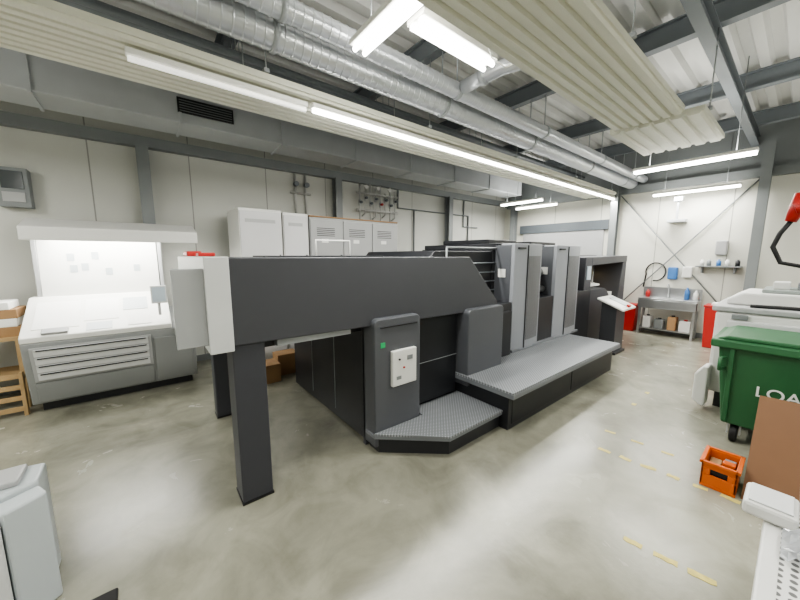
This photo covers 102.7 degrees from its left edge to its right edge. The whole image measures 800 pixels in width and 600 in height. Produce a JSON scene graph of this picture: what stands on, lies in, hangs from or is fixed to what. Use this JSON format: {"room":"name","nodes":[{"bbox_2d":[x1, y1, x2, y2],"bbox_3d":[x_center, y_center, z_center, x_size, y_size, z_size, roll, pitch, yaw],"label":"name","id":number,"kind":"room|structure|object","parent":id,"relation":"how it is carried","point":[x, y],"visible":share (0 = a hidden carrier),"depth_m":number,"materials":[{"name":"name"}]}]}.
{"room":"print shop","nodes":[
{"label":"print shop","id":0,"kind":"room"},
{"bbox_2d":[0,101,505,386],"bbox_3d":[-1.539,-1.292,6.461,12.200,4.200,0.200,-6,10,-38],"label":"wall","id":1,"kind":"structure","parent":0,"point":[72,178],"depth_m":4.80,"materials":[{"name":"paint"}]},
{"bbox_2d":[0,166,35,208],"bbox_3d":[-4.558,-1.323,3.785,0.260,0.450,0.170,-6,10,-38],"label":"electrical box","id":2,"kind":"object","parent":1,"relation":"attached to","point":[16,191],"visible":1,"depth_m":3.74,"materials":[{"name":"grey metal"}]},
{"bbox_2d":[0,353,210,395],"bbox_3d":[-1.478,0.751,6.649,12.180,0.100,0.020,-6,10,-38],"label":"baseboard","id":3,"kind":"structure","parent":1,"relation":"attached to","point":[207,356],"depth_m":5.21,"materials":[{"name":"grey metal"}]},
{"bbox_2d":[0,110,506,206],"bbox_3d":[-1.443,-2.434,6.174,12.190,0.140,0.120,-6,10,-38],"label":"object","id":4,"kind":"structure","parent":1,"relation":"attached to","point":[7,119],"depth_m":4.83,"materials":[{"name":"grey metal"}]},
{"bbox_2d":[290,173,310,215],"bbox_3d":[-1.825,-1.920,5.926,0.400,0.790,0.122,-6,10,-38],"label":"valves","id":5,"kind":"object","parent":1,"relation":"attached to","point":[295,183],"visible":0.88,"depth_m":5.91,"materials":[{"name":"metal"}]},
{"bbox_2d":[356,183,397,221],"bbox_3d":[-0.484,-2.061,6.938,1.070,0.786,0.205,-6,10,-38],"label":"pipe manifold","id":6,"kind":"object","parent":1,"relation":"attached to","point":[359,192],"visible":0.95,"depth_m":6.86,"materials":[{"name":"metal"}]},
{"bbox_2d":[397,190,476,250],"bbox_3d":[1.072,-1.747,8.335,2.924,1.790,0.048,-6,10,-38],"label":"pipe","id":7,"kind":"object","parent":1,"relation":"attached to","point":[398,207],"visible":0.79,"depth_m":7.80,"materials":[{"name":"grey metal"}]},
{"bbox_2d":[0,329,762,599],"bbox_3d":[1.206,1.356,3.354,12.600,0.200,9.000,-6,10,-38],"label":"floor","id":8,"kind":"structure","parent":0,"point":[147,504],"depth_m":2.22,"materials":[{"name":"concrete"}]},
{"bbox_2d":[0,371,29,415],"bbox_3d":[-4.144,1.013,3.349,0.310,0.480,0.060,-6,10,-38],"label":"wooden pallet","id":9,"kind":"object","parent":8,"relation":"on","point":[24,397],"visible":1,"depth_m":3.39,"materials":[{"name":"brown wood"}]},
{"bbox_2d":[0,336,31,406],"bbox_3d":[-4.686,0.820,3.506,0.870,0.820,0.500,-6,10,-38],"label":"cart","id":10,"kind":"object","parent":8,"relation":"on","point":[11,370],"visible":0.18,"depth_m":3.58,"materials":[{"name":"brown wood"}]},
{"bbox_2d":[0,336,18,341],"bbox_3d":[-4.686,0.434,3.452,0.870,0.040,0.500,-6,10,-38],"label":"shelf","id":11,"kind":"object","parent":10,"relation":"attached to","point":[15,338],"depth_m":3.49,"materials":[{"name":"brown wood"}]},
{"bbox_2d":[0,324,21,337],"bbox_3d":[-4.493,0.342,3.569,0.430,0.110,0.380,-6,10,-38],"label":"pack","id":12,"kind":"object","parent":10,"relation":"on","point":[6,331],"visible":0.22,"depth_m":3.51,"materials":[{"name":"cardboard"}]},
{"bbox_2d":[0,315,23,327],"bbox_3d":[-4.501,0.244,3.549,0.410,0.090,0.380,-6,10,-38],"label":"pack","id":13,"kind":"object","parent":12,"relation":"on","point":[14,322],"visible":0.5,"depth_m":3.50},
{"bbox_2d":[0,305,25,319],"bbox_3d":[-4.497,0.149,3.539,0.420,0.100,0.380,-6,10,-38],"label":"pack","id":14,"kind":"object","parent":13,"relation":"on","point":[16,312],"visible":0.76,"depth_m":3.51,"materials":[{"name":"cardboard"}]},
{"bbox_2d":[0,299,18,309],"bbox_3d":[-4.517,0.062,3.511,0.370,0.080,0.380,-6,10,-38],"label":"pack","id":15,"kind":"object","parent":14,"relation":"on","point":[8,304],"visible":1,"depth_m":3.55},
{"bbox_2d":[0,365,25,377],"bbox_3d":[-4.686,0.860,3.511,0.870,0.040,0.500,-6,10,-38],"label":"shelf","id":16,"kind":"object","parent":10,"relation":"attached to","point":[11,370],"depth_m":3.70,"materials":[{"name":"brown wood"}]},
{"bbox_2d":[0,463,62,599],"bbox_3d":[-2.061,1.212,1.349,0.841,0.630,0.792,-6,10,-38],"label":"machine","id":17,"kind":"object","parent":8,"relation":"on","point":[30,555],"visible":1,"depth_m":1.51,"materials":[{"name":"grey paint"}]},
{"bbox_2d":[92,588,117,599],"bbox_3d":[-1.482,1.496,1.530,0.200,0.020,0.140,-6,10,-38],"label":"pad","id":18,"kind":"object","parent":8,"relation":"on","point":[113,594],"visible":1,"depth_m":1.59,"materials":[{"name":"black rubber"}]},
{"bbox_2d":[17,218,197,409],"bbox_3d":[-3.528,0.070,4.083,1.640,2.149,0.990,-6,10,-38],"label":"control console","id":19,"kind":"object","parent":8,"relation":"on","point":[79,365],"visible":0.85,"depth_m":3.83,"materials":[{"name":"grey paint"}]},
{"bbox_2d":[41,326,68,335],"bbox_3d":[-3.703,0.331,3.434,0.200,0.062,0.080,-6,10,-38],"label":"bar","id":20,"kind":"object","parent":19,"relation":"on","point":[48,331],"visible":1,"depth_m":3.42,"materials":[{"name":"grey paint"}]},
{"bbox_2d":[31,300,80,330],"bbox_3d":[-3.869,0.163,3.620,0.360,0.247,0.415,-6,10,-38],"label":"printed sheet","id":21,"kind":"object","parent":19,"relation":"on","point":[63,313],"visible":1,"depth_m":3.61,"materials":[{"name":"white paper"}]},
{"bbox_2d":[86,320,111,329],"bbox_3d":[-3.453,0.291,3.678,0.220,0.070,0.114,-6,10,-38],"label":"printed sheet","id":22,"kind":"object","parent":19,"relation":"on","point":[103,324],"visible":1,"depth_m":3.67,"materials":[{"name":"white paper"}]},
{"bbox_2d":[84,297,118,320],"bbox_3d":[-3.606,0.102,3.878,0.300,0.217,0.364,-6,10,-38],"label":"printed sheet","id":23,"kind":"object","parent":19,"relation":"on","point":[96,308],"visible":1,"depth_m":3.87,"materials":[{"name":"white paper"}]},
{"bbox_2d":[123,296,147,309],"bbox_3d":[-3.399,0.037,4.109,0.240,0.130,0.217,-6,10,-38],"label":"printed sheet","id":24,"kind":"object","parent":19,"relation":"on","point":[128,302],"visible":1,"depth_m":4.10,"materials":[{"name":"white paper"}]},
{"bbox_2d":[128,311,150,324],"bbox_3d":[-3.206,0.222,3.939,0.220,0.115,0.192,-6,10,-38],"label":"printed sheet","id":25,"kind":"object","parent":19,"relation":"on","point":[139,317],"visible":1,"depth_m":3.94,"materials":[{"name":"white paper"}]},
{"bbox_2d":[150,285,166,314],"bbox_3d":[-2.996,0.002,3.983,0.160,0.370,0.054,-6,10,-38],"label":"monitor","id":26,"kind":"object","parent":19,"relation":"on","point":[158,293],"visible":1,"depth_m":3.96,"materials":[{"name":"grey paint"}]},
{"bbox_2d":[135,144,159,280],"bbox_3d":[-3.559,-0.534,4.621,0.140,3.200,0.150,-6,10,-38],"label":"steel column","id":27,"kind":"structure","parent":8,"relation":"on","point":[142,154],"depth_m":4.42,"materials":[{"name":"metal"}]},
{"bbox_2d":[227,207,287,358],"bbox_3d":[-2.253,-0.185,5.088,0.600,2.380,0.770,-6,10,-38],"label":"tall cabinet","id":28,"kind":"object","parent":8,"relation":"on","point":[252,232],"visible":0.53,"depth_m":4.70,"materials":[{"name":"metal"}]},
{"bbox_2d":[266,358,280,383],"bbox_3d":[-1.858,0.987,4.386,0.350,0.250,0.300,-6,10,-38],"label":"cardboard box","id":29,"kind":"object","parent":8,"relation":"on","point":[273,367],"visible":0.49,"depth_m":4.33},
{"bbox_2d":[272,348,295,374],"bbox_3d":[-1.690,0.913,4.738,0.300,0.300,0.250,-6,10,-38],"label":"cardboard box","id":30,"kind":"object","parent":8,"relation":"on","point":[286,358],"visible":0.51,"depth_m":4.64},
{"bbox_2d":[281,212,308,349],"bbox_3d":[-1.847,-0.219,5.411,0.400,2.360,0.770,-6,10,-38],"label":"tall cabinet","id":31,"kind":"object","parent":8,"relation":"on","point":[294,225],"visible":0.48,"depth_m":5.00,"materials":[{"name":"metal"}]},
{"bbox_2d":[332,177,342,217],"bbox_3d":[-1.230,-0.788,6.463,0.140,3.200,0.150,-6,10,-38],"label":"steel column","id":32,"kind":"structure","parent":8,"relation":"on","point":[337,198],"depth_m":6.26,"materials":[{"name":"metal"}]},
{"bbox_2d":[308,215,397,255],"bbox_3d":[-0.970,-0.311,6.118,1.800,2.350,0.750,-6,10,-38],"label":"tall cabinet","id":33,"kind":"object","parent":8,"relation":"on","point":[365,236],"visible":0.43,"depth_m":5.62,"materials":[{"name":"metal"}]},
{"bbox_2d":[170,239,626,505],"bbox_3d":[1.466,0.076,4.843,8.035,1.930,2.545,-6,10,-38],"label":"press","id":34,"kind":"object","parent":8,"relation":"on","point":[434,349],"visible":0.98,"depth_m":3.04,"materials":[{"name":"grey paint"}]},
{"bbox_2d":[264,328,361,346],"bbox_3d":[-0.707,0.145,3.422,2.100,0.080,1.450,-6,10,-38],"label":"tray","id":35,"kind":"object","parent":34,"relation":"on","point":[269,343],"depth_m":2.33,"materials":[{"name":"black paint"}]},
{"bbox_2d":[445,196,452,240],"bbox_3d":[1.271,-1.060,8.441,0.140,3.200,0.150,-6,10,-38],"label":"steel column","id":36,"kind":"structure","parent":8,"relation":"on","point":[448,200],"depth_m":8.28,"materials":[{"name":"metal"}]},
{"bbox_2d":[509,196,517,240],"bbox_3d":[3.403,-1.476,9.708,0.150,3.680,0.140,-6,10,-38],"label":"steel column","id":37,"kind":"structure","parent":8,"relation":"on","point":[513,214],"depth_m":9.56,"materials":[{"name":"metal"}]},
{"bbox_2d":[606,183,621,255],"bbox_3d":[5.056,-1.194,7.656,0.150,3.680,0.140,-6,10,-38],"label":"steel column","id":38,"kind":"structure","parent":8,"relation":"on","point":[615,204],"depth_m":7.53,"materials":[{"name":"metal"}]},
{"bbox_2d":[597,295,635,354],"bbox_3d":[3.819,0.437,5.708,0.650,0.978,0.420,-6,10,-38],"label":"desk","id":39,"kind":"object","parent":8,"relation":"on","point":[612,316],"visible":0.63,"depth_m":5.59,"materials":[{"name":"white paint"}]},
{"bbox_2d":[623,302,638,330],"bbox_3d":[5.314,0.384,7.409,0.297,0.620,0.297,-6,10,-38],"label":"bin","id":40,"kind":"object","parent":8,"relation":"on","point":[630,319],"visible":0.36,"depth_m":7.31,"materials":[{"name":"plastic"}]},
{"bbox_2d":[623,536,642,548],"bbox_3d":[1.394,1.451,1.917,0.092,0.002,0.044,8,11,44],"label":"tape","id":41,"kind":"object","parent":8,"relation":"on","point":[625,538],"visible":1,"depth_m":1.91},
{"bbox_2d":[653,551,677,567],"bbox_3d":[1.502,1.465,1.812,0.107,0.002,0.045,7,11,43],"label":"tape","id":42,"kind":"object","parent":8,"relation":"on","point":[668,560],"visible":1,"depth_m":1.81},
{"bbox_2d":[636,284,702,340],"bbox_3d":[5.732,0.212,6.857,0.400,1.112,0.980,-6,10,-38],"label":"sink","id":43,"kind":"object","parent":8,"relation":"on","point":[665,298],"visible":0.99,"depth_m":6.78,"materials":[{"name":"metal"}]},
{"bbox_2d":[642,314,652,326],"bbox_3d":[5.517,0.452,7.130,0.200,0.279,0.140,-6,10,-38],"label":"canister","id":44,"kind":"object","parent":43,"relation":"on","point":[647,321],"visible":1,"depth_m":7.08,"materials":[{"name":"white paint"}]},
{"bbox_2d":[653,318,664,328],"bbox_3d":[5.648,0.499,6.971,0.200,0.229,0.160,-6,10,-38],"label":"canister","id":45,"kind":"object","parent":43,"relation":"on","point":[659,323],"visible":1,"depth_m":6.91,"materials":[{"name":"grey plastic"}]},
{"bbox_2d":[666,315,677,330],"bbox_3d":[5.785,0.483,6.795,0.200,0.309,0.140,-6,10,-38],"label":"canister","id":46,"kind":"object","parent":43,"relation":"on","point":[672,322],"visible":1,"depth_m":6.74,"materials":[{"name":"cardboard"}]},
{"bbox_2d":[678,320,690,332],"bbox_3d":[5.916,0.535,6.636,0.200,0.249,0.180,-6,10,-38],"label":"canister","id":47,"kind":"object","parent":43,"relation":"on","point":[684,325],"visible":0.84,"depth_m":6.58,"materials":[{"name":"white paint"}]},
{"bbox_2d":[687,567,716,585],"bbox_3d":[1.612,1.479,1.709,0.115,0.002,0.048,7,10,40],"label":"tape","id":48,"kind":"object","parent":8,"relation":"on","point":[690,571],"visible":1,"depth_m":1.71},
{"bbox_2d":[702,303,716,347],"bbox_3d":[5.899,0.493,5.957,0.382,0.800,0.382,-6,10,-38],"label":"bin","id":49,"kind":"object","parent":8,"relation":"on","point":[709,314],"visible":0.46,"depth_m":5.93,"materials":[{"name":"plastic"}]},
{"bbox_2d":[699,445,745,497],"bbox_3d":[2.414,1.283,2.406,0.294,0.202,0.214,-6,10,-38],"label":"crate","id":50,"kind":"object","parent":8,"relation":"on","point":[729,487],"visible":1,"depth_m":2.35,"materials":[{"name":"plastic"}]},
{"bbox_2d":[710,470,727,480],"bbox_3d":[2.366,1.304,2.370,0.095,0.130,0.140,-6,10,-38],"label":"scrap piece","id":51,"kind":"object","parent":50,"relation":"in","point":[713,473],"visible":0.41,"depth_m":2.34,"materials":[{"name":"black paint"}]},
{"bbox_2d":[722,460,735,470],"bbox_3d":[2.456,1.291,2.395,0.060,0.150,0.070,-6,10,-38],"label":"scrap piece","id":52,"kind":"object","parent":50,"relation":"in","point":[725,463],"visible":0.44,"depth_m":2.37,"materials":[{"name":"orange plastic"}]},
{"bbox_2d":[692,288,799,406],"bbox_3d":[4.357,0.600,3.342,1.400,1.300,1.650,-6,10,-38],"label":"machine","id":53,"kind":"object","parent":8,"relation":"on","point":[735,310],"visible":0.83,"depth_m":3.46,"materials":[{"name":"paint"}]},
{"bbox_2d":[731,314,747,320],"bbox_3d":[3.609,0.184,3.398,0.040,0.050,0.120,-6,10,-38],"label":"handle","id":54,"kind":"object","parent":53,"relation":"attached to","point":[734,317],"depth_m":3.39,"materials":[{"name":"grey metal"}]},
{"bbox_2d":[727,288,799,306],"bbox_3d":[4.462,0.015,3.339,0.800,0.140,1.400,-6,10,-38],"label":"hood","id":55,"kind":"object","parent":53,"relation":"attached to","point":[755,296],"depth_m":3.44,"materials":[{"name":"white paint"}]},
{"bbox_2d":[750,304,799,310],"bbox_3d":[3.963,0.102,3.079,0.092,0.036,0.810,-7,10,-40],"label":"hose","id":56,"kind":"object","parent":53,"relation":"on","point":[751,305],"visible":1,"depth_m":3.25,"materials":[{"name":"rubber"}]},
{"bbox_2d":[762,286,799,294],"bbox_3d":[4.478,-0.071,3.308,0.600,0.040,0.950,-6,10,-38],"label":"sheet","id":57,"kind":"object","parent":53,"relation":"on","point":[768,289],"visible":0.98,"depth_m":3.41,"materials":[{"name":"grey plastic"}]},
{"bbox_2d":[773,281,790,289],"bbox_3d":[4.204,-0.161,3.520,0.250,0.080,0.120,-6,10,-38],"label":"tin","id":58,"kind":"object","parent":57,"relation":"on","point":[780,285],"visible":0.99,"depth_m":3.45,"materials":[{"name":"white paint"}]},
{"bbox_2d":[711,325,799,441],"bbox_3d":[3.513,0.842,2.688,0.810,1.000,1.300,-6,10,-38],"label":"bin","id":59,"kind":"object","parent":8,"relation":"on","point":[753,362],"visible":0.88,"depth_m":2.79,"materials":[{"name":"green plastic"}]},
{"bbox_2d":[743,140,776,290],"bbox_3d":[6.504,-0.947,5.860,0.150,3.680,0.140,-6,10,-38],"label":"steel column","id":60,"kind":"structure","parent":8,"relation":"on","point":[769,151],"depth_m":5.73,"materials":[{"name":"metal"}]},
{"bbox_2d":[741,395,799,502],"bbox_3d":[2.883,1.110,2.056,0.540,0.640,0.850,-6,10,-38],"label":"board","id":61,"kind":"object","parent":8,"relation":"on","point":[773,462],"visible":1,"depth_m":2.29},
{"bbox_2d":[751,520,799,599],"bbox_3d":[1.667,1.256,1.122,1.220,0.603,0.590,-6,10,-38],"label":"trolley","id":62,"kind":"object","parent":8,"relation":"on","point":[775,578],"visible":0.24,"depth_m":1.12,"materials":[{"name":"paint"}]},
{"bbox_2d":[742,482,799,529],"bbox_3d":[1.597,0.882,1.379,0.190,0.067,0.155,-6,10,-38],"label":"box","id":63,"kind":"object","parent":62,"relation":"on","point":[780,509],"visible":0.94,"depth_m":1.34,"materials":[{"name":"paint"}]},
{"bbox_2d":[780,528,799,561],"bbox_3d":[1.500,0.889,1.137,0.180,0.113,0.180,-6,10,-38],"label":"plastic film","id":64,"kind":"object","parent":62,"relation":"on","point":[790,541],"visible":1,"depth_m":1.18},
{"bbox_2d":[99,0,799,160],"bbox_3d":[1.203,-2.905,2.772,12.200,0.200,8.610,-6,10,-38],"label":"ceiling","id":65,"kind":"structure","parent":0,"point":[771,36],"depth_m":3.91,"materials":[{"name":"metal"}]},
{"bbox_2d":[215,33,237,48],"bbox_3d":[-0.357,-2.526,1.560,0.110,0.220,8.580,-6,10,-38],"label":"roof beam","id":66,"kind":"structure","parent":65,"relation":"attached to","point":[221,39],"depth_m":3.36,"materials":[{"name":"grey metal"}]},
{"bbox_2d":[416,0,684,130],"bbox_3d":[0.338,-2.008,1.521,5.750,0.805,0.640,-6,10,-38],"label":"ceiling panel","id":67,"kind":"object","parent":66,"relation":"hanging from","point":[579,50],"visible":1,"depth_m":2.18,"materials":[{"name":"beige metal"}]},
{"bbox_2d":[349,0,422,55],"bbox_3d":[0.049,-2.242,1.927,0.170,0.883,1.160,-6,10,-38],"label":"lamp","id":68,"kind":"object","parent":65,"relation":"hanging from","point":[391,14],"visible":1,"depth_m":2.15,"materials":[{"name":"white"}]},
{"bbox_2d":[353,20,461,99],"bbox_3d":[1.050,-2.679,2.673,0.110,0.220,8.580,-6,10,-38],"label":"roof beam","id":69,"kind":"structure","parent":65,"relation":"attached to","point":[423,50],"depth_m":3.64,"materials":[{"name":"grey metal"}]},
{"bbox_2d":[0,47,521,197],"bbox_3d":[-1.154,-2.666,5.461,11.000,0.575,0.575,-6,10,-38],"label":"duct","id":70,"kind":"object","parent":69,"relation":"hanging from","point":[25,79],"visible":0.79,"depth_m":4.13,"materials":[{"name":"metal"}]},
{"bbox_2d":[176,96,233,124],"bbox_3d":[-2.475,-2.415,4.092,0.620,0.170,0.030,-6,10,-38],"label":"grille","id":71,"kind":"object","parent":70,"relation":"attached to","point":[185,106],"depth_m":4.07,"materials":[{"name":"grey metal"}]},
{"bbox_2d":[500,186,543,205],"bbox_3d":[2.976,-2.548,7.860,0.100,0.353,1.100,-6,10,-38],"label":"lamp","id":72,"kind":"object","parent":70,"relation":"hanging from","point":[538,198],"visible":1,"depth_m":7.81,"materials":[{"name":"white"}]},
{"bbox_2d":[516,195,557,209],"bbox_3d":[3.523,-2.593,8.294,0.100,0.383,1.100,-6,10,-38],"label":"lamp","id":73,"kind":"object","parent":70,"relation":"hanging from","point":[550,203],"visible":0.94,"depth_m":8.24,"materials":[{"name":"white"}]},
{"bbox_2d":[0,0,615,198],"bbox_3d":[0.445,-2.367,4.128,11.000,0.805,0.700,-6,10,-38],"label":"ceiling panel","id":74,"kind":"object","parent":69,"relation":"hanging from","point":[53,30],"visible":0.68,"depth_m":2.48,"materials":[{"name":"beige metal"}]},
{"bbox_2d":[124,46,307,111],"bbox_3d":[-1.333,-1.695,2.503,1.250,0.103,0.070,-6,10,-38],"label":"lamp","id":75,"kind":"object","parent":74,"relation":"attached to","point":[133,55],"visible":1,"depth_m":2.40,"materials":[{"name":"white"}]},
{"bbox_2d":[310,102,416,141],"bbox_3d":[-0.313,-1.801,3.271,1.240,0.103,0.070,-6,10,-38],"label":"lamp","id":76,"kind":"object","parent":74,"relation":"attached to","point":[319,109],"visible":0.98,"depth_m":3.18,"materials":[{"name":"white"}]},
{"bbox_2d":[415,135,483,161],"bbox_3d":[0.656,-1.906,4.038,1.240,0.103,0.070,-6,10,-38],"label":"lamp","id":77,"kind":"object","parent":74,"relation":"attached to","point":[421,140],"visible":0.84,"depth_m":3.96,"materials":[{"name":"white"}]},
{"bbox_2d":[483,156,531,175],"bbox_3d":[1.625,-2.012,4.804,1.240,0.103,0.070,-6,10,-38],"label":"lamp","id":78,"kind":"object","parent":74,"relation":"attached to","point":[488,160],"visible":0.85,"depth_m":4.74,"materials":[{"name":"white"}]},
{"bbox_2d":[530,171,566,185],"bbox_3d":[2.594,-2.117,5.571,1.240,0.103,0.070,-6,10,-38],"label":"lamp","id":79,"kind":"object","parent":74,"relation":"attached to","point":[533,174],"visible":0.84,"depth_m":5.52,"materials":[{"name":"white"}]},
{"bbox_2d":[566,182,594,193],"bbox_3d":[3.563,-2.223,6.337,1.240,0.103,0.070,-6,10,-38],"label":"lamp","id":80,"kind":"object","parent":74,"relation":"attached to","point":[570,185],"visible":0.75,"depth_m":6.28,"materials":[{"name":"white"}]},
{"bbox_2d":[593,190,615,199],"bbox_3d":[4.532,-2.328,7.103,1.240,0.103,0.070,-6,10,-38],"label":"lamp","id":81,"kind":"object","parent":74,"relation":"attached to","point":[595,192],"visible":0.82,"depth_m":7.05,"materials":[{"name":"white"}]},
{"bbox_2d":[54,0,578,178],"bbox_3d":[-0.034,-2.680,4.448,11.500,0.272,0.100,-6,10,-38],"label":"pipe","id":82,"kind":"object","parent":69,"relation":"hanging from","point":[65,2],"visible":0.27,"depth_m":3.23,"materials":[{"name":"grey metal"}]},
{"bbox_2d":[67,0,584,178],"bbox_3d":[0.047,-2.653,4.349,11.500,0.298,0.070,-6,10,-38],"label":"pipe","id":83,"kind":"object","parent":69,"relation":"hanging from","point":[97,5],"visible":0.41,"depth_m":3.25,"materials":[{"name":"grey metal"}]},
{"bbox_2d":[134,0,637,188],"bbox_3d":[0.827,-2.383,3.761,11.547,0.673,0.236,-6,10,-38],"label":"spiral duct","id":84,"kind":"object","parent":69,"relation":"hanging from","point":[230,18],"visible":0.85,"depth_m":2.72,"materials":[{"name":"metal"}]},
{"bbox_2d":[234,0,647,182],"bbox_3d":[0.961,-2.411,3.588,11.547,0.571,0.172,-6,10,-38],"label":"spiral duct","id":85,"kind":"object","parent":69,"relation":"hanging from","point":[294,13],"visible":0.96,"depth_m":2.92,"materials":[{"name":"metal"}]},
{"bbox_2d":[460,58,520,93],"bbox_3d":[0.907,-2.331,2.967,0.750,0.560,0.206,6,10,38],"label":"duct","id":86,"kind":"object","parent":69,"relation":"hanging from","point":[478,79],"visible":0.6,"depth_m":3.00,"materials":[{"name":"metal"}]},
{"bbox_2d":[680,0,760,146],"bbox_3d":[1.854,-2.408,2.170,11.990,0.180,0.100,-6,10,-38],"label":"girder","id":87,"kind":"object","parent":69,"relation":"attached to","point":[702,14],"visible":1,"depth_m":3.36,"materials":[{"name":"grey metal"}]},
{"bbox_2d":[407,6,497,71],"bbox_3d":[0.410,-2.282,2.290,0.800,0.903,0.170,-6,10,-38],"label":"lamp","id":88,"kind":"object","parent":65,"relation":"hanging from","point":[425,23],"visible":1,"depth_m":2.27,"materials":[{"name":"white"}]},
{"bbox_2d":[439,0,790,130],"bbox_3d":[2.456,-2.832,3.785,0.110,0.220,8.580,-6,10,-38],"label":"roof beam","id":89,"kind":"structure","parent":65,"relation":"attached to","point":[676,31],"depth_m":3.34,"materials":[{"name":"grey metal"}]},
{"bbox_2d":[610,27,724,155],"bbox_3d":[3.118,-2.294,3.670,1.200,0.825,0.840,-6,10,-38],"label":"ceiling panel","id":90,"kind":"object","parent":89,"relation":"hanging from","point":[697,125],"visible":0.9,"depth_m":3.58,"materials":[{"name":"beige metal"}]},
{"bbox_2d":[770,192,799,267],"bbox_3d":[3.509,-1.405,2.634,0.128,2.303,0.417,-6,10,-38],"label":"plug","id":91,"kind":"object","parent":89,"relation":"hanging from","point":[793,213],"visible":1,"depth_m":2.82,"materials":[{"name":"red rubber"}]},
{"bbox_2d":[785,192,799,221],"bbox_3d":[3.464,-0.805,2.791,0.107,0.252,0.119,-6,10,-38],"label":"socket","id":92,"kind":"object","parent":91,"relation":"attached to","point":[793,213],"depth_m":2.78,"materials":[{"name":"red plastic"}]},
{"bbox_2d":[792,203,799,213],"bbox_3d":[3.483,-0.805,2.749,0.161,0.145,0.110,7,10,41],"label":"outlet","id":93,"kind":"object","parent":91,"relation":"attached to","point":[795,206],"depth_m":2.76,"materials":[{"name":"red plastic"}]},
{"bbox_2d":[503,57,799,153],"bbox_3d":[4.019,-3.002,5.022,0.110,0.220,8.580,-6,10,-38],"label":"roof beam","id":94,"kind":"structure","parent":65,"relation":"attached to","point":[788,70],"depth_m":4.48,"materials":[{"name":"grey metal"}]},
{"bbox_2d":[544,101,799,167],"bbox_3d":[5.426,-3.155,6.134,0.110,0.220,8.580,-6,10,-38],"label":"roof beam","id":95,"kind":"structure","parent":65,"relation":"attached to","point":[785,112],"depth_m":5.40,"materials":[{"name":"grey metal"}]},
{"bbox_2d":[633,56,758,174],"bbox_3d":[3.951,-2.421,4.298,0.100,1.173,1.270,-6,10,-38],"label":"lamp","id":96,"kind":"object","parent":65,"relation":"hanging from","point":[749,151],"visible":0.94,"depth_m":4.21,"materials":[{"name":"white"}]},
{"bbox_2d":[652,131,741,196],"bbox_3d":[5.785,-2.697,6.228,0.100,1.153,1.300,-6,10,-38],"label":"lamp","id":97,"kind":"object","parent":65,"relation":"hanging from","point":[737,184],"visible":0.88,"depth_m":6.20,"materials":[{"name":"white"}]},
{"bbox_2d":[504,118,799,332],"bbox_3d":[5.989,-1.361,6.963,0.200,4.200,8.800,-6,10,-38],"label":"wall","id":98,"kind":"structure","parent":0,"point":[636,241],"depth_m":6.61,"materials":[{"name":"paint"}]},
{"bbox_2d":[523,229,604,255],"bbox_3d":[4.370,-0.692,8.884,0.070,2.350,2.150,-6,10,-38],"label":"door","id":99,"kind":"structure","parent":98,"relation":"in","point":[591,242],"depth_m":8.34,"materials":[{"name":"grey paint"}]},
{"bbox_2d":[520,219,609,233],"bbox_3d":[4.359,-1.968,8.699,0.100,0.230,2.350,-6,10,-38],"label":"trim","id":100,"kind":"structure","parent":98,"relation":"attached to","point":[595,224],"depth_m":8.52,"materials":[{"name":"grey metal"}]},
{"bbox_2d":[507,162,799,209],"bbox_3d":[5.967,-2.420,6.587,0.120,0.160,8.470,-6,10,-38],"label":"trim","id":101,"kind":"structure","parent":98,"relation":"attached to","point":[793,168],"depth_m":6.49,"materials":[{"name":"grey metal"}]},
{"bbox_2d":[621,196,716,301],"bbox_3d":[5.887,-0.970,6.871,0.024,2.765,2.199,-6,10,-38],"label":"rod","id":102,"kind":"object","parent":98,"relation":"attached to","point":[621,196],"visible":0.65,"depth_m":6.94,"materials":[{"name":"grey metal"}]},
{"bbox_2d":[636,325,702,337],"bbox_3d":[5.975,0.691,7.086,0.020,0.100,8.570,-6,10,-38],"label":"baseboard","id":103,"kind":"structure","parent":98,"relation":"attached to","point":[698,335],"depth_m":7.02,"materials":[{"name":"grey metal"}]},
{"bbox_2d":[667,267,678,278],"bbox_3d":[5.901,-0.579,6.923,0.120,0.260,0.160,-6,10,-38],"label":"soap dispenser","id":104,"kind":"object","parent":98,"relation":"attached to","point":[672,271],"visible":1,"depth_m":6.88,"materials":[{"name":"blue plastic"}]},
{"bbox_2d":[643,286,702,299],"bbox_3d":[5.873,-0.154,6.920,0.040,0.220,0.980,-6,10,-38],"label":"backsplash","id":105,"kind":"structure","parent":98,"relation":"attached to","point":[678,293],"depth_m":6.91,"materials":[{"name":"metal"}]},
{"bbox_2d":[667,196,687,222],"bbox_3d":[5.840,-1.891,6.706,0.260,0.520,0.300,-6,10,-38],"label":"wall bracket","id":106,"kind":"object","parent":98,"relation":"attached to","point":[678,199],"visible":1,"depth_m":6.64,"materials":[{"name":"metal"}]},
{"bbox_2d":[682,266,693,277],"bbox_3d":[6.051,-0.588,6.732,0.120,0.230,0.160,-6,10,-38],"label":"soap dispenser","id":107,"kind":"object","parent":98,"relation":"attached to","point":[687,272],"visible":1,"depth_m":6.69,"materials":[{"name":"white paint"}]},
{"bbox_2d":[623,179,758,300],"bbox_3d":[5.911,-0.973,6.889,0.024,2.765,2.199,-6,10,-38],"label":"rod","id":108,"kind":"object","parent":98,"relation":"attached to","point":[758,179],"visible":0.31,"depth_m":6.60,"materials":[{"name":"grey metal"}]},
{"bbox_2d":[695,265,742,273],"bbox_3d":[6.275,-0.599,6.318,0.280,0.145,0.640,-6,10,-38],"label":"wall shelf","id":109,"kind":"object","parent":98,"relation":"attached to","point":[702,267],"visible":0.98,"depth_m":6.16,"materials":[{"name":"grey metal"}]},
{"bbox_2d":[715,240,728,254],"bbox_3d":[6.333,-1.028,6.299,0.140,0.280,0.170,-6,10,-38],"label":"dispenser","id":110,"kind":"object","parent":98,"relation":"attached to","point":[721,248],"visible":1,"depth_m":6.25,"materials":[{"name":"grey paint"}]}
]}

